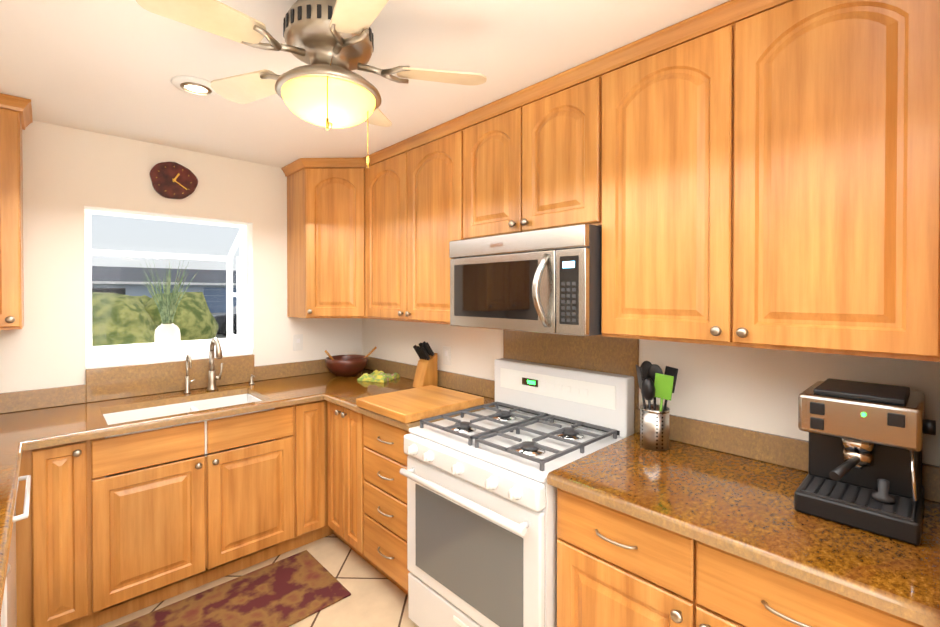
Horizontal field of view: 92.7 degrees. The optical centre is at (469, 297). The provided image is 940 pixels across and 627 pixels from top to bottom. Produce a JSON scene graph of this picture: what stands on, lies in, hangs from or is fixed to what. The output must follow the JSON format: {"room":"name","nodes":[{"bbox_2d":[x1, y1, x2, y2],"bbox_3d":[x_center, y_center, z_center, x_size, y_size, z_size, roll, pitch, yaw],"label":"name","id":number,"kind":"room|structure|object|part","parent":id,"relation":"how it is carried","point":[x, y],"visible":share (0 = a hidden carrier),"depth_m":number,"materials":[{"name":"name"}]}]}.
{"room":"kitchen","nodes":[
{"label":"kitchen","id":0,"kind":"room"},
{"bbox_2d":[0,121,361,392],"bbox_3d":[-1.837,0.291,2.772,2.560,2.410,0.120,-1,1,-44],"label":"wall","id":1,"kind":"structure","parent":0,"point":[70,175],"depth_m":2.50,"materials":[{"name":"white paint"}]},
{"bbox_2d":[0,93,27,329],"bbox_3d":[-2.266,-0.380,2.046,0.314,1.047,0.326,-1,1,-44],"label":"upper cabinet","id":2,"kind":"object","parent":1,"relation":"attached to","point":[12,118],"depth_m":2.02,"materials":[{"name":"brown wood"}]},
{"bbox_3d":[-0.799,-0.872,1.444,2.247,0.053,3.213,-1,1,-44],"label":"crown","id":3,"kind":"part","parent":2,"relation":"part of","materials":[{"name":"brown wood"}]},
{"bbox_2d":[84,209,252,367],"bbox_3d":[-1.949,-0.063,2.913,0.868,0.885,0.476,-1,1,-44],"label":"garden window","id":4,"kind":"structure","parent":1,"relation":"in","point":[231,344],"depth_m":2.94,"materials":[{"name":"white plastic"}]},
{"bbox_2d":[141,262,199,350],"bbox_3d":[-1.943,0.041,2.930,0.338,0.596,0.142,-1,1,-44],"label":"vase","id":5,"kind":"object","parent":4,"relation":"on","point":[167,335],"visible":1,"depth_m":2.88,"materials":[{"name":"white ceramic"}]},
{"bbox_2d":[149,162,197,198],"bbox_3d":[-1.783,-0.709,2.706,0.247,0.222,0.028,-1,1,-44],"label":"wall clock","id":6,"kind":"object","parent":1,"relation":"attached to","point":[172,180],"visible":1,"depth_m":2.69,"materials":[{"name":"brown wood"}]},
{"bbox_2d":[293,334,302,350],"bbox_3d":[-1.244,0.322,3.244,0.072,0.116,0.010,-1,1,-44],"label":"outlet","id":7,"kind":"object","parent":1,"relation":"attached to","point":[297,341],"visible":1,"depth_m":3.24,"materials":[{"name":"white plastic"}]},
{"bbox_2d":[98,534,417,626],"bbox_3d":[-0.126,1.543,0.981,2.800,0.060,5.090,-1,1,-44],"label":"floor","id":8,"kind":"structure","parent":0,"point":[376,598],"depth_m":2.27,"materials":[{"name":"tile"}]},
{"bbox_2d":[1,475,30,626],"bbox_3d":[-1.805,1.061,1.412,0.604,0.886,0.603,-1,1,-44],"label":"dishwasher","id":9,"kind":"object","parent":8,"relation":"on","point":[9,612],"visible":0.38,"depth_m":1.55,"materials":[{"name":"grey metal"}]},
{"bbox_2d":[0,391,39,626],"bbox_3d":[-1.191,1.001,0.722,0.660,1.028,3.748,-1,1,-44],"label":"base cabinet","id":10,"kind":"object","parent":8,"relation":"on","point":[17,428],"depth_m":1.84,"materials":[{"name":"brown wood"}]},
{"bbox_2d":[24,337,323,626],"bbox_3d":[-1.321,0.867,2.687,1.860,1.258,0.718,-1,1,-44],"label":"base cabinet","id":11,"kind":"object","parent":8,"relation":"on","point":[152,484],"depth_m":2.26,"materials":[{"name":"brown wood"}]},
{"bbox_2d":[184,354,194,393],"bbox_3d":[-1.652,0.448,2.654,0.060,0.236,0.104,-1,1,-44],"label":"tap","id":12,"kind":"object","parent":11,"relation":"on","point":[188,356],"depth_m":2.66,"materials":[{"name":"silver metal"}]},
{"bbox_2d":[206,337,222,390],"bbox_3d":[-1.523,0.402,2.711,0.091,0.328,0.212,-1,1,-44],"label":"faucet","id":13,"kind":"object","parent":11,"relation":"on","point":[214,342],"depth_m":2.74,"materials":[{"name":"silver metal"}]},
{"bbox_2d":[116,550,350,626],"bbox_3d":[-1.220,1.497,2.042,1.205,0.010,0.535,-1,1,-44],"label":"rug","id":14,"kind":"object","parent":8,"relation":"on","point":[292,589],"visible":1,"depth_m":2.21,"materials":[{"name":"fabric"}]},
{"bbox_2d":[400,358,633,626],"bbox_3d":[0.187,0.918,1.952,0.710,1.169,0.759,-1,1,-44],"label":"stove","id":15,"kind":"object","parent":8,"relation":"on","point":[481,522],"visible":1,"depth_m":1.80,"materials":[{"name":"white metal"}]},
{"bbox_2d":[324,330,939,626],"bbox_3d":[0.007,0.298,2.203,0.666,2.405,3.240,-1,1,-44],"label":"base cabinet","id":16,"kind":"object","parent":8,"relation":"on","point":[706,530],"depth_m":1.36,"materials":[{"name":"brown wood"}]},
{"bbox_2d":[325,346,376,376],"bbox_3d":[-0.906,0.458,3.257,0.382,0.205,0.300,-1,1,-44],"label":"wooden bowl","id":17,"kind":"object","parent":16,"relation":"on","point":[345,365],"visible":1,"depth_m":3.17,"materials":[{"name":"brown wood"}]},
{"bbox_2d":[357,370,399,382],"bbox_3d":[-0.632,0.532,3.118,0.210,0.059,0.210,0,1,21],"label":"pot holder","id":18,"kind":"object","parent":16,"relation":"on","point":[378,376],"visible":1,"depth_m":3.06,"materials":[{"name":"yellow fabric"}]},
{"bbox_2d":[356,385,483,422],"bbox_3d":[-0.263,0.548,2.374,0.508,0.041,0.448,-1,1,-44],"label":"cutting board","id":19,"kind":"object","parent":16,"relation":"on","point":[413,404],"visible":1,"depth_m":2.29,"materials":[{"name":"brown wood"}]},
{"bbox_2d":[413,341,437,387],"bbox_3d":[-0.286,0.419,2.852,0.128,0.290,0.104,-1,1,-44],"label":"knife block","id":20,"kind":"object","parent":16,"relation":"on","point":[426,373],"visible":1,"depth_m":2.83,"materials":[{"name":"brown wood"}]},
{"bbox_2d":[636,361,677,450],"bbox_3d":[0.711,0.413,1.724,0.169,0.323,0.163,-1,1,-44],"label":"utensil holder","id":21,"kind":"object","parent":16,"relation":"on","point":[654,381],"visible":1,"depth_m":1.69,"materials":[{"name":"metal"}]},
{"bbox_2d":[794,378,935,544],"bbox_3d":[1.070,0.416,1.215,0.369,0.328,0.266,-1,1,-44],"label":"espresso machine","id":22,"kind":"object","parent":16,"relation":"on","point":[865,456],"visible":1,"depth_m":1.17,"materials":[{"name":"black plastic"}]},
{"bbox_2d":[0,0,729,167],"bbox_3d":[-0.126,-0.927,0.958,2.800,0.060,5.090,-1,1,-44],"label":"ceiling","id":23,"kind":"structure","parent":0,"point":[111,67],"depth_m":1.71,"materials":[{"name":"white paint"}]},
{"bbox_2d":[171,75,216,95],"bbox_3d":[-1.166,-0.901,1.909,0.180,0.046,0.180,-1,1,-44],"label":"recessed light","id":24,"kind":"object","parent":23,"relation":"in","point":[193,85],"visible":0.96,"depth_m":1.87,"materials":[{"name":"white plastic"}]},
{"bbox_2d":[136,0,486,167],"bbox_3d":[-0.453,-0.653,1.368,0.935,0.494,0.957,-1,1,-44],"label":"ceiling fan","id":25,"kind":"object","parent":23,"relation":"hanging from","point":[330,43],"visible":1,"depth_m":1.29,"materials":[{"name":"satin nickel"},{"name":"glass"},{"name":"light maple wood"}]},
{"bbox_2d":[362,318,939,465],"bbox_3d":[0.846,0.299,1.892,0.120,2.410,5.090,-1,1,-44],"label":"wall","id":26,"kind":"structure","parent":0,"point":[758,389],"depth_m":1.67,"materials":[{"name":"white paint"}]},
{"bbox_2d":[284,160,303,317],"bbox_3d":[-0.878,-0.391,3.177,0.597,1.047,0.596,-1,1,-44],"label":"upper cabinet","id":27,"kind":"object","parent":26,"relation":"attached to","point":[294,172],"depth_m":3.08,"materials":[{"name":"brown wood"}]},
{"bbox_2d":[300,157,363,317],"bbox_3d":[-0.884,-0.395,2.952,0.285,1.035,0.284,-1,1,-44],"label":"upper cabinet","id":28,"kind":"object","parent":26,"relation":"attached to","point":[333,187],"depth_m":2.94,"materials":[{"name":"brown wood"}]},
{"bbox_2d":[364,116,459,324],"bbox_3d":[-0.250,-0.386,2.711,0.327,1.047,0.946,-1,1,-44],"label":"upper cabinet","id":29,"kind":"object","parent":26,"relation":"attached to","point":[412,184],"depth_m":2.56,"materials":[{"name":"brown wood"}]},
{"bbox_2d":[443,346,450,364],"bbox_3d":[-0.149,0.366,2.845,0.010,0.116,0.072,-1,1,-44],"label":"electrical outlet","id":30,"kind":"object","parent":26,"relation":"attached to","point":[446,355],"visible":1,"depth_m":2.84,"materials":[{"name":"white plastic"}]},
{"bbox_2d":[0,330,939,502],"bbox_3d":[-0.504,0.381,1.369,2.556,0.456,3.748,-1,1,-44],"label":"backsplash","id":31,"kind":"structure","parent":26,"relation":"attached to","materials":[{"name":"stone"}]},
{"bbox_2d":[460,56,599,239],"bbox_3d":[0.342,-0.593,2.085,0.327,0.622,0.769,-1,1,-44],"label":"upper cabinet","id":32,"kind":"object","parent":26,"relation":"attached to","point":[530,156],"depth_m":1.92,"materials":[{"name":"brown wood"}]},
{"bbox_2d":[449,224,601,335],"bbox_3d":[0.285,-0.070,2.035,0.475,0.414,0.759,-1,1,-44],"label":"microwave","id":33,"kind":"object","parent":32,"relation":"attached to","point":[547,280],"visible":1,"depth_m":1.82,"materials":[{"name":"grey metal"}]},
{"bbox_2d":[600,0,939,361],"bbox_3d":[0.917,-0.375,1.482,0.327,1.047,0.897,-1,1,-44],"label":"upper cabinet","id":34,"kind":"object","parent":26,"relation":"attached to","point":[764,174],"depth_m":1.28,"materials":[{"name":"brown wood"}]},
{"label":"outside","id":35,"kind":"structure","parent":0,"visible":0},
{"bbox_2d":[211,313,246,346],"bbox_3d":[-21.581,1.348,37.263,100.000,0.050,76.180,-1,1,-44],"label":"ground","id":36,"kind":"structure","parent":35,"point":[220,336],"depth_m":17.55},
{"bbox_2d":[92,292,218,345],"bbox_3d":[-5.208,0.539,5.827,3.620,1.882,3.049,-1,1,-44],"label":"bushes","id":37,"kind":"object","parent":36,"relation":"on","point":[144,306],"depth_m":5.38,"materials":[{"name":"green plant"}]},
{"bbox_2d":[92,266,236,312],"bbox_3d":[-27.181,-0.719,41.690,35.000,4.000,11.020,-1,1,-44],"label":"house","id":38,"kind":"structure","parent":36,"relation":"on","point":[110,283],"depth_m":38.02,"materials":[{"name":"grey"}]},
{"bbox_2d":[212,305,236,335],"bbox_3d":[-8.926,0.784,19.061,4.500,1.418,1.820,-1,1,-44],"label":"car","id":39,"kind":"object","parent":36,"relation":"on","point":[219,317],"depth_m":17.36,"materials":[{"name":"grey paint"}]}
]}

